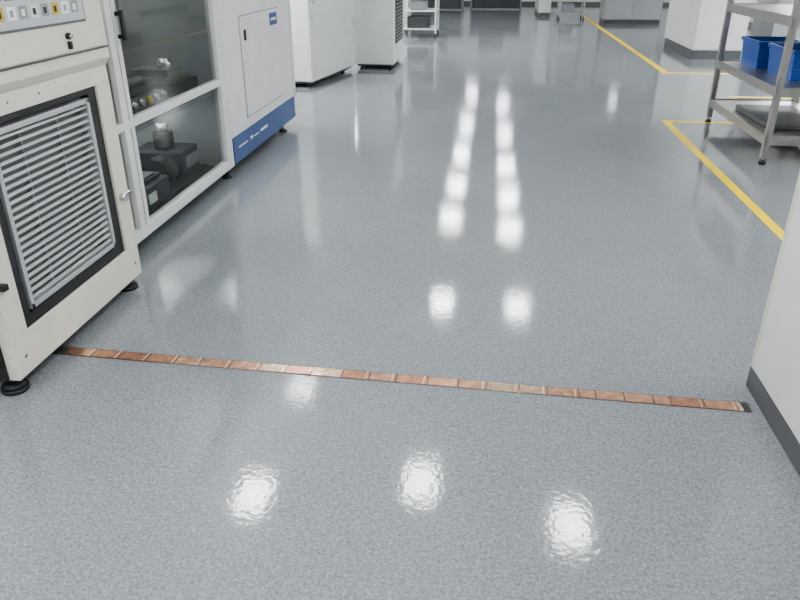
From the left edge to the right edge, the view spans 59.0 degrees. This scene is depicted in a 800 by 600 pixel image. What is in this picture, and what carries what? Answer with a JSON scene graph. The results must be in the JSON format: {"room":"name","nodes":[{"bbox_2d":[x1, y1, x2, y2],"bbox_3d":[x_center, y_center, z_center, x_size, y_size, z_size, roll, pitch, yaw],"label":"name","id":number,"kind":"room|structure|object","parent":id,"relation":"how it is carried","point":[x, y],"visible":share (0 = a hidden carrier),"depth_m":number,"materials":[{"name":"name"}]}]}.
{"room":"factory floor","nodes":[
{"label":"factory floor","id":0,"kind":"room"},
{"bbox_2d":[0,4,799,599],"bbox_3d":[2.732,-3.716,11.268,9.800,0.102,30.000,3,26,6],"label":"floor","id":1,"kind":"structure","parent":0,"point":[511,199],"depth_m":3.02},
{"bbox_2d":[0,0,141,395],"bbox_3d":[-1.831,-0.756,2.861,0.967,1.950,1.087,3,26,6],"label":"chamber","id":2,"kind":"object","parent":1,"relation":"on","point":[68,241],"visible":1,"depth_m":2.92,"materials":[{"name":"white metal"}]},
{"bbox_2d":[100,0,296,243],"bbox_3d":[-1.822,-1.905,5.138,1.172,2.020,3.790,3,26,6],"label":"enclosure","id":3,"kind":"object","parent":1,"relation":"on","point":[197,86],"visible":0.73,"depth_m":5.10,"materials":[{"name":"paint"}]},
{"bbox_2d":[290,0,353,86],"bbox_3d":[-1.301,-4.092,9.531,0.880,2.100,1.650,7,27,14],"label":"tall cabinet","id":4,"kind":"object","parent":1,"relation":"on","point":[322,30],"visible":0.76,"depth_m":9.25,"materials":[{"name":"grey metal"}]},
{"bbox_2d":[353,0,402,68],"bbox_3d":[-0.306,-4.643,10.774,0.616,2.000,1.206,3,26,6],"label":"tall cabinet","id":5,"kind":"object","parent":1,"relation":"on","point":[378,24],"visible":1,"depth_m":10.48,"materials":[{"name":"grey metal"}]},
{"bbox_2d":[51,346,751,412],"bbox_3d":[-0.108,0.311,2.894,2.916,0.003,0.069,4,26,8],"label":"strip","id":6,"kind":"object","parent":1,"relation":"on","point":[62,350],"visible":1,"depth_m":2.87,"materials":[{"name":"metal"}]},
{"bbox_2d":[404,0,410,25],"bbox_3d":[0.027,-7.311,16.360,0.350,1.900,1.235,3,26,6],"label":"storage cabinet","id":7,"kind":"object","parent":1,"relation":"on","point":[409,13],"visible":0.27,"depth_m":16.16,"materials":[{"name":"silver metal"}]},
{"bbox_2d":[403,0,439,37],"bbox_3d":[0.443,-6.143,14.876,0.720,1.100,0.840,3,26,6],"label":"utility cart","id":8,"kind":"object","parent":1,"relation":"on","point":[413,22],"visible":0.92,"depth_m":14.71,"materials":[{"name":"paint"}]},
{"bbox_2d":[411,0,463,10],"bbox_3d":[1.146,-9.683,22.020,1.700,1.200,0.800,3,26,6],"label":"workbench","id":9,"kind":"object","parent":1,"relation":"on","point":[443,4],"visible":0.49,"depth_m":21.90,"materials":[{"name":"grey paint"}]},
{"bbox_2d":[470,0,521,10],"bbox_3d":[3.031,-9.760,22.177,1.600,1.200,0.800,3,26,6],"label":"workbench","id":10,"kind":"object","parent":1,"relation":"on","point":[508,4],"visible":1,"depth_m":22.09,"materials":[{"name":"grey paint"}]},
{"bbox_2d":[535,0,551,16],"bbox_3d":[4.152,-9.167,20.278,0.340,1.800,2.035,3,26,6],"label":"storage cabinet","id":11,"kind":"object","parent":1,"relation":"on","point":[542,7],"visible":1,"depth_m":19.72,"materials":[{"name":"silver metal"}]},
{"bbox_2d":[557,0,585,19],"bbox_3d":[4.569,-8.358,18.619,0.670,1.800,0.640,3,26,6],"label":"storage rack","id":12,"kind":"object","parent":1,"relation":"on","point":[563,8],"visible":1,"depth_m":18.73,"materials":[{"name":"metal"}]},
{"bbox_2d":[599,0,663,24],"bbox_3d":[5.807,-7.753,17.607,1.390,1.600,0.835,3,26,6],"label":"cabinet","id":13,"kind":"object","parent":1,"relation":"on","point":[649,12],"visible":1,"depth_m":17.49,"materials":[{"name":"metal"}]},
{"bbox_2d":[664,0,752,59],"bbox_3d":[5.332,-5.410,12.118,0.800,2.200,2.185,3,26,6],"label":"tall cabinet","id":14,"kind":"object","parent":1,"relation":"on","point":[693,29],"visible":0.82,"depth_m":11.57,"materials":[{"name":"silver metal"}]},
{"bbox_2d":[705,0,799,164],"bbox_3d":[3.482,-2.269,6.135,0.856,1.800,1.706,3,26,6],"label":"steel shelf","id":15,"kind":"object","parent":1,"relation":"on","point":[786,14],"visible":0.73,"depth_m":6.03,"materials":[{"name":"silver metal"}]},
{"bbox_2d":[735,104,799,130],"bbox_3d":[3.392,-1.634,6.311,0.500,0.050,0.900,3,26,6],"label":"tray","id":16,"kind":"object","parent":15,"relation":"on","point":[788,116],"visible":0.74,"depth_m":6.29,"materials":[{"name":"grey metal"}]},
{"bbox_2d":[741,36,799,68],"bbox_3d":[3.486,-2.330,6.654,0.412,0.240,0.512,3,26,6],"label":"plastic storage bin","id":17,"kind":"object","parent":15,"relation":"on","point":[755,49],"visible":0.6,"depth_m":6.60,"materials":[{"name":"plastic"}]},
{"bbox_2d":[767,43,799,80],"bbox_3d":[3.483,-2.043,6.066,0.462,0.240,0.612,3,26,6],"label":"plastic storage bin","id":18,"kind":"object","parent":15,"relation":"on","point":[776,49],"visible":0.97,"depth_m":6.10,"materials":[{"name":"plastic"}]},
{"bbox_2d":[746,172,799,476],"bbox_3d":[1.536,0.127,1.565,0.552,1.500,2.052,3,26,6],"label":"wall","id":19,"kind":"structure","parent":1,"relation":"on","point":[773,380],"depth_m":2.51,"materials":[{"name":"white paint"}]},
{"bbox_2d":[750,0,799,39],"bbox_3d":[6.808,-4.650,11.701,1.500,1.200,1.035,3,26,6],"label":"cabinet","id":20,"kind":"object","parent":1,"relation":"on","point":[759,27],"visible":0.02,"depth_m":11.52,"materials":[{"name":"metal"}]},
{"bbox_2d":[464,0,669,2],"bbox_3d":[4.540,-11.569,24.062,10.000,3.000,0.100,3,26,6],"label":"wall","id":21,"kind":"structure","parent":0,"point":[664,1],"depth_m":24.42,"materials":[{"name":"paint"}]},
{"bbox_2d":[464,1,668,5],"bbox_3d":[4.533,-10.330,24.602,9.800,0.100,0.015,3,26,6],"label":"baseboard","id":22,"kind":"structure","parent":21,"relation":"attached to","point":[465,2],"depth_m":24.44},
{"bbox_2d":[749,0,756,22],"bbox_3d":[7.646,-4.758,10.098,0.100,3.000,30.000,3,26,6],"label":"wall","id":23,"kind":"structure","parent":0,"point":[754,1],"depth_m":16.94,"materials":[{"name":"paint"}]}
]}

